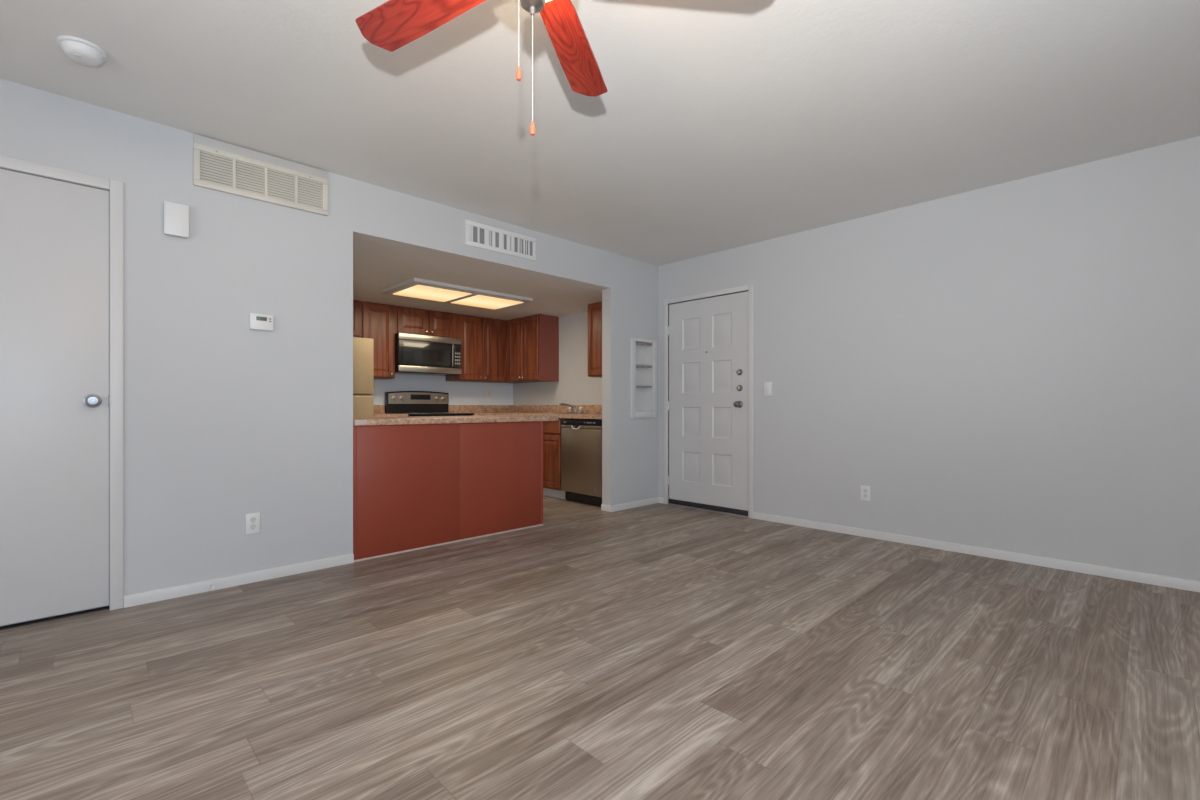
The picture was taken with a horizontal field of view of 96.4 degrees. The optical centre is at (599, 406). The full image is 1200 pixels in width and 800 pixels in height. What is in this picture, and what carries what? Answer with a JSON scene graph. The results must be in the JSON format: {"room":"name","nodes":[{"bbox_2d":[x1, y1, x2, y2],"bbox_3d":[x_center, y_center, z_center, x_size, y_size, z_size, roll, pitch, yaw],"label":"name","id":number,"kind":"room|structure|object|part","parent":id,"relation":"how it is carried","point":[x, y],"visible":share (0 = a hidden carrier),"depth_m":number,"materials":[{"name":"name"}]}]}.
{"room":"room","nodes":[
{"label":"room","id":0,"kind":"room"},
{"bbox_2d":[0,78,658,626],"bbox_3d":[-1.942,-0.227,3.135,7.239,2.440,0.120,0,0,-44],"label":"wall","id":1,"kind":"structure","parent":0,"point":[225,420],"depth_m":2.99,"materials":[{"name":"grey paint"}]},
{"bbox_2d":[0,155,122,629],"bbox_3d":[-2.665,-0.056,2.343,0.872,2.097,0.119,0,0,-44],"label":"door","id":2,"kind":"structure","parent":1,"relation":"in","point":[61,230],"depth_m":2.50,"materials":[{"name":"white paint"}]},
{"bbox_3d":[-2.694,0.991,2.372,0.778,0.005,0.038,0,0,-44],"label":"sill","id":3,"kind":"part","parent":2,"relation":"part of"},
{"bbox_3d":[-2.411,-0.027,2.549,0.056,0.056,0.059,0,0,-44],"label":"knob","id":4,"kind":"part","parent":2,"relation":"part of","materials":[{"name":"silver metal"}]},
{"bbox_2d":[164,201,188,237],"bbox_3d":[-2.193,-0.963,2.776,0.103,0.168,0.042,0,0,-44],"label":"door chime","id":5,"kind":"object","parent":1,"relation":"attached to","point":[176,216],"visible":1,"depth_m":2.76,"materials":[{"name":"white paint"}]},
{"bbox_2d":[124,553,353,607],"bbox_3d":[-2.984,0.965,2.026,3.959,0.057,0.013,0,0,-44],"label":"baseboard","id":6,"kind":"structure","parent":1,"relation":"attached to","point":[141,598],"depth_m":2.95,"materials":[{"name":"white paint"}]},
{"bbox_2d":[246,512,259,533],"bbox_3d":[-1.959,0.661,3.028,0.070,0.115,0.008,0,0,-44],"label":"outlet","id":7,"kind":"object","parent":1,"relation":"attached to","point":[252,519],"visible":1,"depth_m":3.02,"materials":[{"name":"white plastic"}]},
{"bbox_2d":[250,517,255,522],"bbox_3d":[-1.957,0.641,3.026,0.033,0.033,0.002,0,0,-44],"label":"socket","id":8,"kind":"object","parent":7,"relation":"attached to","point":[252,519],"depth_m":3.02,"materials":[{"name":"white paint"}]},
{"bbox_2d":[250,524,255,529],"bbox_3d":[-1.957,0.680,3.026,0.033,0.033,0.002,0,0,-44],"label":"socket","id":9,"kind":"object","parent":7,"relation":"attached to","point":[252,526],"depth_m":3.02,"materials":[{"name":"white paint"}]},
{"bbox_2d":[193,134,327,215],"bbox_3d":[-1.911,-1.306,3.064,0.663,0.272,0.024,0,0,-44],"label":"air vent","id":10,"kind":"object","parent":1,"relation":"in","point":[218,165],"visible":1,"depth_m":3.04,"materials":[{"name":"white metal"}]},
{"bbox_2d":[249,313,272,330],"bbox_3d":[-1.924,-0.478,3.048,0.116,0.090,0.029,0,0,-44],"label":"thermostat","id":11,"kind":"object","parent":1,"relation":"attached to","point":[264,322],"visible":1,"depth_m":3.04,"materials":[{"name":"white plastic"}]},
{"bbox_2d":[465,220,535,260],"bbox_3d":[-0.763,-1.290,4.193,0.648,0.185,0.012,0,0,-44],"label":"air vent","id":12,"kind":"object","parent":1,"relation":"in","point":[503,241],"visible":1,"depth_m":4.17,"materials":[{"name":"white plastic"}]},
{"bbox_2d":[601,497,658,511],"bbox_3d":[0.312,0.965,5.326,0.712,0.057,0.133,0,0,-44],"label":"baseboard","id":13,"kind":"structure","parent":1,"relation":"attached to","point":[613,508],"depth_m":5.21,"materials":[{"name":"white paint"}]},
{"bbox_2d":[630,337,656,417],"bbox_3d":[0.409,-0.279,5.393,0.391,0.785,0.103,0,0,-44],"label":"wall shelf","id":14,"kind":"object","parent":1,"relation":"attached to","point":[643,352],"visible":0.9,"depth_m":5.45,"materials":[{"name":"white paint"}]},
{"bbox_3d":[0.435,-0.625,5.371,0.263,0.027,0.008,0,0,-44],"label":"scalloped rail","id":15,"kind":"part","parent":14,"relation":"part of","materials":[{"name":"white wood"}]},
{"bbox_3d":[0.435,-0.402,5.371,0.263,0.027,0.008,0,0,-44],"label":"scalloped rail","id":16,"kind":"part","parent":14,"relation":"part of","materials":[{"name":"white wood"}]},
{"bbox_2d":[371,374,512,413],"bbox_3d":[-2.373,-0.227,6.318,3.169,2.440,0.120,0,0,-44],"label":"wall","id":17,"kind":"structure","parent":0,"point":[460,393],"depth_m":6.73,"materials":[{"name":"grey paint"}]},
{"bbox_2d":[353,300,360,336],"bbox_3d":[-2.896,-0.920,5.485,0.792,0.387,0.338,0,0,-44],"label":"upper cabinet","id":18,"kind":"object","parent":17,"relation":"attached to","point":[356,304],"visible":0.06,"depth_m":5.63,"materials":[{"name":"brown wood"}]},
{"bbox_2d":[361,301,394,378],"bbox_3d":[-2.482,-0.711,5.889,0.362,0.807,0.338,0,0,-44],"label":"upper cabinet","id":19,"kind":"object","parent":17,"relation":"attached to","point":[377,319],"visible":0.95,"depth_m":5.81,"materials":[{"name":"brown wood"}]},
{"bbox_2d":[374,405,384,413],"bbox_3d":[-2.593,0.033,6.004,0.364,0.099,0.020,0,0,-44],"label":"backsplash","id":20,"kind":"structure","parent":17,"relation":"attached to","point":[378,409],"depth_m":6.08,"materials":[{"name":"laminate"}]},
{"bbox_2d":[395,306,456,337],"bbox_3d":[-2.078,-0.962,6.283,0.763,0.304,0.338,0,0,-44],"label":"upper cabinet","id":21,"kind":"object","parent":17,"relation":"attached to","point":[407,319],"visible":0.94,"depth_m":6.16,"materials":[{"name":"brown wood"}]},
{"bbox_3d":[-2.113,-0.961,6.066,0.361,0.278,0.020,0,0,-44],"label":"door","id":22,"kind":"part","parent":21,"relation":"part of","materials":[{"name":"brown wood"}]},
{"bbox_2d":[395,333,461,375],"bbox_3d":[-2.051,-0.591,6.257,0.763,0.432,0.413,0,0,-44],"label":"microwave","id":23,"kind":"object","parent":21,"relation":"attached to","point":[415,354],"visible":1,"depth_m":6.10,"materials":[{"name":"silver metal"}]},
{"bbox_3d":[-1.970,-0.594,6.096,0.655,0.283,0.023,0,0,-44],"label":"door","id":24,"kind":"part","parent":23,"relation":"part of","materials":[{"name":"black glass"}]},
{"bbox_3d":[-1.696,-0.594,6.363,0.106,0.283,0.023,0,0,-44],"label":"control panel","id":25,"kind":"part","parent":23,"relation":"part of","materials":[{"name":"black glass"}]},
{"bbox_3d":[-1.851,-0.961,6.322,0.349,0.278,0.020,0,0,-44],"label":"door","id":26,"kind":"part","parent":21,"relation":"part of","materials":[{"name":"brown wood"}]},
{"bbox_2d":[446,314,506,382],"bbox_3d":[-1.549,-0.714,6.800,0.712,0.801,0.338,0,0,-44],"label":"upper cabinet","id":27,"kind":"object","parent":17,"relation":"attached to","point":[484,340],"visible":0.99,"depth_m":6.70,"materials":[{"name":"brown wood"}]},
{"bbox_3d":[-1.584,-0.713,6.582,0.314,0.775,0.020,0,0,-44],"label":"door","id":28,"kind":"part","parent":27,"relation":"part of","materials":[{"name":"brown wood"}]},
{"bbox_3d":[-1.360,-0.713,6.801,0.295,0.775,0.020,0,0,-44],"label":"door","id":29,"kind":"part","parent":27,"relation":"part of","materials":[{"name":"brown wood"}]},
{"bbox_2d":[449,405,512,412],"bbox_3d":[-1.548,0.033,7.024,1.000,0.099,0.020,0,0,-44],"label":"backsplash","id":30,"kind":"structure","parent":17,"relation":"attached to","point":[452,408],"depth_m":6.99,"materials":[{"name":"laminate"}]},
{"bbox_2d":[486,390,490,397],"bbox_3d":[-1.480,-0.164,7.100,0.070,0.115,0.008,0,0,-44],"label":"outlet","id":31,"kind":"object","parent":17,"relation":"attached to","point":[488,392],"visible":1,"depth_m":7.10,"materials":[{"name":"white plastic"}]},
{"bbox_2d":[353,231,608,319],"bbox_3d":[-1.430,-1.165,5.438,3.289,0.101,2.697,0,0,-44],"label":"ceiling","id":32,"kind":"structure","parent":0,"point":[379,263],"depth_m":4.72,"materials":[{"name":"white paint"}]},
{"bbox_2d":[380,278,532,309],"bbox_3d":[-1.407,-1.092,5.357,1.280,0.046,0.719,0,0,-44],"label":"ceiling light","id":33,"kind":"object","parent":32,"relation":"attached to","point":[415,288],"visible":1,"depth_m":5.17,"materials":[{"name":"white paint"}]},
{"bbox_2d":[393,285,470,301],"bbox_3d":[-1.604,-1.075,5.124,0.536,0.012,0.533,0,0,-44],"label":"diffuser","id":34,"kind":"object","parent":33,"relation":"attached to","point":[427,292],"depth_m":5.08,"materials":[{"name":"beige plastic"}]},
{"bbox_2d":[451,295,522,308],"bbox_3d":[-1.169,-1.075,5.549,0.536,0.012,0.533,0,0,-44],"label":"diffuser","id":35,"kind":"object","parent":33,"relation":"attached to","point":[482,301],"depth_m":5.50,"materials":[{"name":"beige plastic"}]},
{"bbox_2d":[0,495,1199,799],"bbox_3d":[-1.058,1.043,2.229,7.239,0.100,7.809,0,0,-44],"label":"floor","id":36,"kind":"structure","parent":0,"point":[657,651],"depth_m":1.98,"materials":[{"name":"laminate"}]},
{"bbox_2d":[353,337,373,416],"bbox_3d":[-2.746,0.150,5.301,0.745,1.645,0.786,0,0,-44],"label":"refrigerator","id":37,"kind":"object","parent":36,"relation":"on","point":[363,348],"visible":0.19,"depth_m":5.25,"materials":[{"name":"beige metal"}]},
{"bbox_3d":[-2.529,0.397,5.079,0.745,1.003,0.062,0,0,-44],"label":"door","id":38,"kind":"part","parent":37,"relation":"part of","materials":[{"name":"beige metal"}]},
{"bbox_2d":[385,391,473,416],"bbox_3d":[-1.938,0.380,6.149,0.768,1.126,0.720,0,0,-44],"label":"range","id":39,"kind":"object","parent":36,"relation":"on","point":[412,403],"visible":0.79,"depth_m":6.29,"materials":[{"name":"black metal"}]},
{"bbox_3d":[-2.143,-0.097,6.362,0.740,0.136,0.010,0,0,-44],"label":"control panel","id":40,"kind":"part","parent":39,"relation":"part of","materials":[{"name":"metal"}]},
{"bbox_2d":[388,413,473,415],"bbox_3d":[-1.931,0.088,6.143,0.768,0.018,0.590,0,0,-44],"label":"cooktop","id":41,"kind":"object","parent":39,"relation":"in","point":[409,414],"depth_m":5.92,"materials":[{"name":"black ceramic"}]},
{"bbox_2d":[353,421,542,561],"bbox_3d":[-1.231,0.559,4.161,1.527,0.868,0.604,0,0,-44],"label":"peninsula panel","id":42,"kind":"object","parent":36,"relation":"on","point":[416,486],"visible":0.93,"depth_m":3.83,"materials":[{"name":"red laminate"}]},
{"bbox_3d":[-1.566,0.553,3.425,0.020,0.856,0.013,0,0,-44],"label":"corner trim","id":43,"kind":"part","parent":42,"relation":"part of","materials":[{"name":"red wood"}]},
{"bbox_3d":[-1.297,0.553,3.689,0.734,0.856,0.012,0,0,-44],"label":"panel","id":44,"kind":"part","parent":42,"relation":"part of","materials":[{"name":"red laminate"}]},
{"bbox_2d":[353,415,557,425],"bbox_3d":[-1.192,0.103,4.230,1.679,0.041,0.690,0,0,-44],"label":"countertop","id":45,"kind":"structure","parent":42,"relation":"on","point":[357,421],"depth_m":3.97,"materials":[{"name":"stone"}]},
{"bbox_3d":[-0.766,0.553,4.207,0.744,0.856,0.012,0,0,-44],"label":"panel","id":46,"kind":"part","parent":42,"relation":"part of","materials":[{"name":"red laminate"}]},
{"bbox_3d":[-0.489,0.553,4.476,0.026,0.856,0.015,0,0,-44],"label":"corner trim","id":47,"kind":"part","parent":42,"relation":"part of","materials":[{"name":"red wood"}]},
{"bbox_2d":[543,418,571,499],"bbox_3d":[-0.521,0.559,6.137,0.623,0.868,0.888,0,0,-44],"label":"base cabinet","id":48,"kind":"object","parent":36,"relation":"on","point":[551,429],"visible":0.08,"depth_m":5.73,"materials":[{"name":"brown wood"}]},
{"bbox_2d":[374,405,601,418],"bbox_3d":[-1.107,0.054,5.755,2.142,0.140,2.453,0,0,-44],"label":"countertop","id":49,"kind":"structure","parent":48,"relation":"on","point":[594,411],"depth_m":6.67,"materials":[{"name":"laminate"}]},
{"bbox_2d":[530,413,587,413],"bbox_3d":[-0.519,0.098,6.144,0.388,0.039,0.708,0,0,-44],"label":"sink","id":50,"kind":"object","parent":49,"relation":"in","point":[530,413],"visible":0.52,"depth_m":5.92,"materials":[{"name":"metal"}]},
{"bbox_2d":[559,403,582,412],"bbox_3d":[-0.352,0.021,6.224,0.235,0.123,0.242,0,0,-44],"label":"faucet","id":51,"kind":"object","parent":49,"relation":"on","point":[570,407],"visible":0.98,"depth_m":6.24,"materials":[{"name":"silver metal"}]},
{"bbox_3d":[-0.375,0.013,6.238,0.230,0.105,0.031,0,0,-29],"label":"spout","id":52,"kind":"part","parent":51,"relation":"part of","materials":[{"name":"silver metal"}]},
{"bbox_3d":[-0.566,0.212,5.791,0.020,0.151,0.428,0,0,-44],"label":"drawer","id":53,"kind":"part","parent":48,"relation":"part of","materials":[{"name":"brown wood"}]},
{"bbox_3d":[-0.566,0.590,5.791,0.020,0.557,0.428,0,0,-44],"label":"door","id":54,"kind":"part","parent":48,"relation":"part of","materials":[{"name":"brown wood"}]},
{"bbox_2d":[561,419,601,506],"bbox_3d":[0.011,0.562,5.606,0.612,0.862,0.598,0,0,-44],"label":"dishwasher","id":55,"kind":"object","parent":36,"relation":"on","point":[581,439],"visible":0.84,"depth_m":5.39,"materials":[{"name":"silver metal"}]},
{"bbox_3d":[-0.142,0.939,5.457,0.020,0.108,0.598,0,0,-44],"label":"kick plate","id":56,"kind":"part","parent":55,"relation":"part of","materials":[{"name":"black metal"}]},
{"bbox_2d":[0,0,1199,265],"bbox_3d":[-0.158,-1.497,1.306,7.239,0.100,5.230,0,0,-44],"label":"ceiling","id":57,"kind":"structure","parent":0,"point":[718,125],"depth_m":2.50,"materials":[{"name":"white paint"}]},
{"bbox_2d":[56,35,107,65],"bbox_3d":[-2.090,-1.422,2.167,0.150,0.048,0.150,0,0,-44],"label":"smoke detector","id":58,"kind":"object","parent":57,"relation":"attached to","point":[82,51],"visible":1,"depth_m":2.14,"materials":[{"name":"white plastic"}]},
{"bbox_2d":[355,0,606,135],"bbox_3d":[-0.208,-1.061,1.306,1.184,0.772,1.223,0,0,-44],"label":"ceiling fan","id":59,"kind":"object","parent":57,"relation":"hanging from","point":[393,24],"visible":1,"depth_m":1.59,"materials":[{"name":"red wood"}]},
{"bbox_3d":[-0.510,-1.133,1.535,0.485,0.006,0.132,0,-9,30],"label":"blade","id":60,"kind":"part","parent":59,"relation":"part of","materials":[{"name":"red wood"}]},
{"bbox_3d":[-0.200,-0.918,1.318,0.003,0.177,0.003,0,0,-44],"label":"pull chain","id":61,"kind":"part","parent":59,"relation":"part of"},
{"bbox_3d":[-0.168,-0.838,1.333,0.003,0.270,0.003,0,0,-44],"label":"pull chain","id":62,"kind":"part","parent":59,"relation":"part of","materials":[{"name":"silver metal"}]},
{"bbox_3d":[-0.081,-1.133,1.721,0.132,0.006,0.485,9,2,12],"label":"blade","id":63,"kind":"part","parent":59,"relation":"part of","materials":[{"name":"red wood"}]},
{"bbox_2d":[513,136,1199,580],"bbox_3d":[1.489,-0.227,4.715,0.120,2.440,7.809,0,0,-44],"label":"wall","id":64,"kind":"structure","parent":0,"point":[1012,366],"depth_m":3.50,"materials":[{"name":"grey paint"}]},
{"bbox_2d":[501,314,558,382],"bbox_3d":[-0.959,-0.714,6.885,0.345,0.801,0.921,0,0,-44],"label":"upper cabinet","id":65,"kind":"object","parent":64,"relation":"attached to","point":[532,341],"visible":0.99,"depth_m":6.62,"materials":[{"name":"brown wood"}]},
{"bbox_3d":[-1.075,-0.713,6.811,0.020,0.775,0.305,0,0,-44],"label":"door","id":66,"kind":"part","parent":65,"relation":"part of","materials":[{"name":"brown wood"}]},
{"bbox_3d":[-0.855,-0.713,6.586,0.020,0.775,0.307,0,0,-44],"label":"door","id":67,"kind":"part","parent":65,"relation":"part of","materials":[{"name":"brown wood"}]},
{"bbox_3d":[-0.621,-0.714,6.573,0.297,0.801,0.004,0,0,-44],"label":"panel","id":68,"kind":"part","parent":65,"relation":"part of","materials":[{"name":"brown wood"}]},
{"bbox_2d":[513,405,601,413],"bbox_3d":[-0.341,0.033,6.488,0.020,0.099,2.432,0,0,-44],"label":"backsplash","id":69,"kind":"structure","parent":64,"relation":"attached to","point":[597,409],"depth_m":6.72,"materials":[{"name":"laminate"}]},
{"bbox_2d":[588,302,601,377],"bbox_3d":[0.174,-0.718,5.724,0.345,0.792,0.625,0,0,-44],"label":"upper cabinet","id":70,"kind":"object","parent":64,"relation":"attached to","point":[594,309],"visible":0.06,"depth_m":5.76,"materials":[{"name":"brown wood"}]},
{"bbox_2d":[664,284,752,517],"bbox_3d":[1.009,-0.045,5.116,0.118,2.077,1.003,0,0,-44],"label":"door","id":71,"kind":"structure","parent":64,"relation":"in","point":[709,404],"depth_m":5.10,"materials":[{"name":"white paint"}]},
{"bbox_3d":[1.243,-0.019,4.843,0.073,0.064,0.064,0,0,-44],"label":"knob","id":72,"kind":"part","parent":71,"relation":"part of","materials":[{"name":"silver metal"}]},
{"bbox_2d":[764,382,771,395],"bbox_3d":[1.457,-0.150,4.654,0.010,0.117,0.074,0,0,-44],"label":"light switch","id":73,"kind":"object","parent":64,"relation":"attached to","point":[767,385],"visible":1,"depth_m":4.65,"materials":[{"name":"white plastic"}]},
{"bbox_2d":[861,485,869,500],"bbox_3d":[2.019,0.662,4.080,0.008,0.115,0.070,0,0,-44],"label":"outlet","id":74,"kind":"object","parent":64,"relation":"attached to","point":[865,490],"visible":1,"depth_m":4.08,"materials":[{"name":"white plastic"}]},
{"bbox_2d":[659,497,1199,591],"bbox_3d":[2.342,0.965,3.746,0.013,0.057,4.990,0,0,-44],"label":"baseboard","id":75,"kind":"structure","parent":64,"relation":"attached to","point":[1147,578],"depth_m":3.46,"materials":[{"name":"white paint"}]}
]}

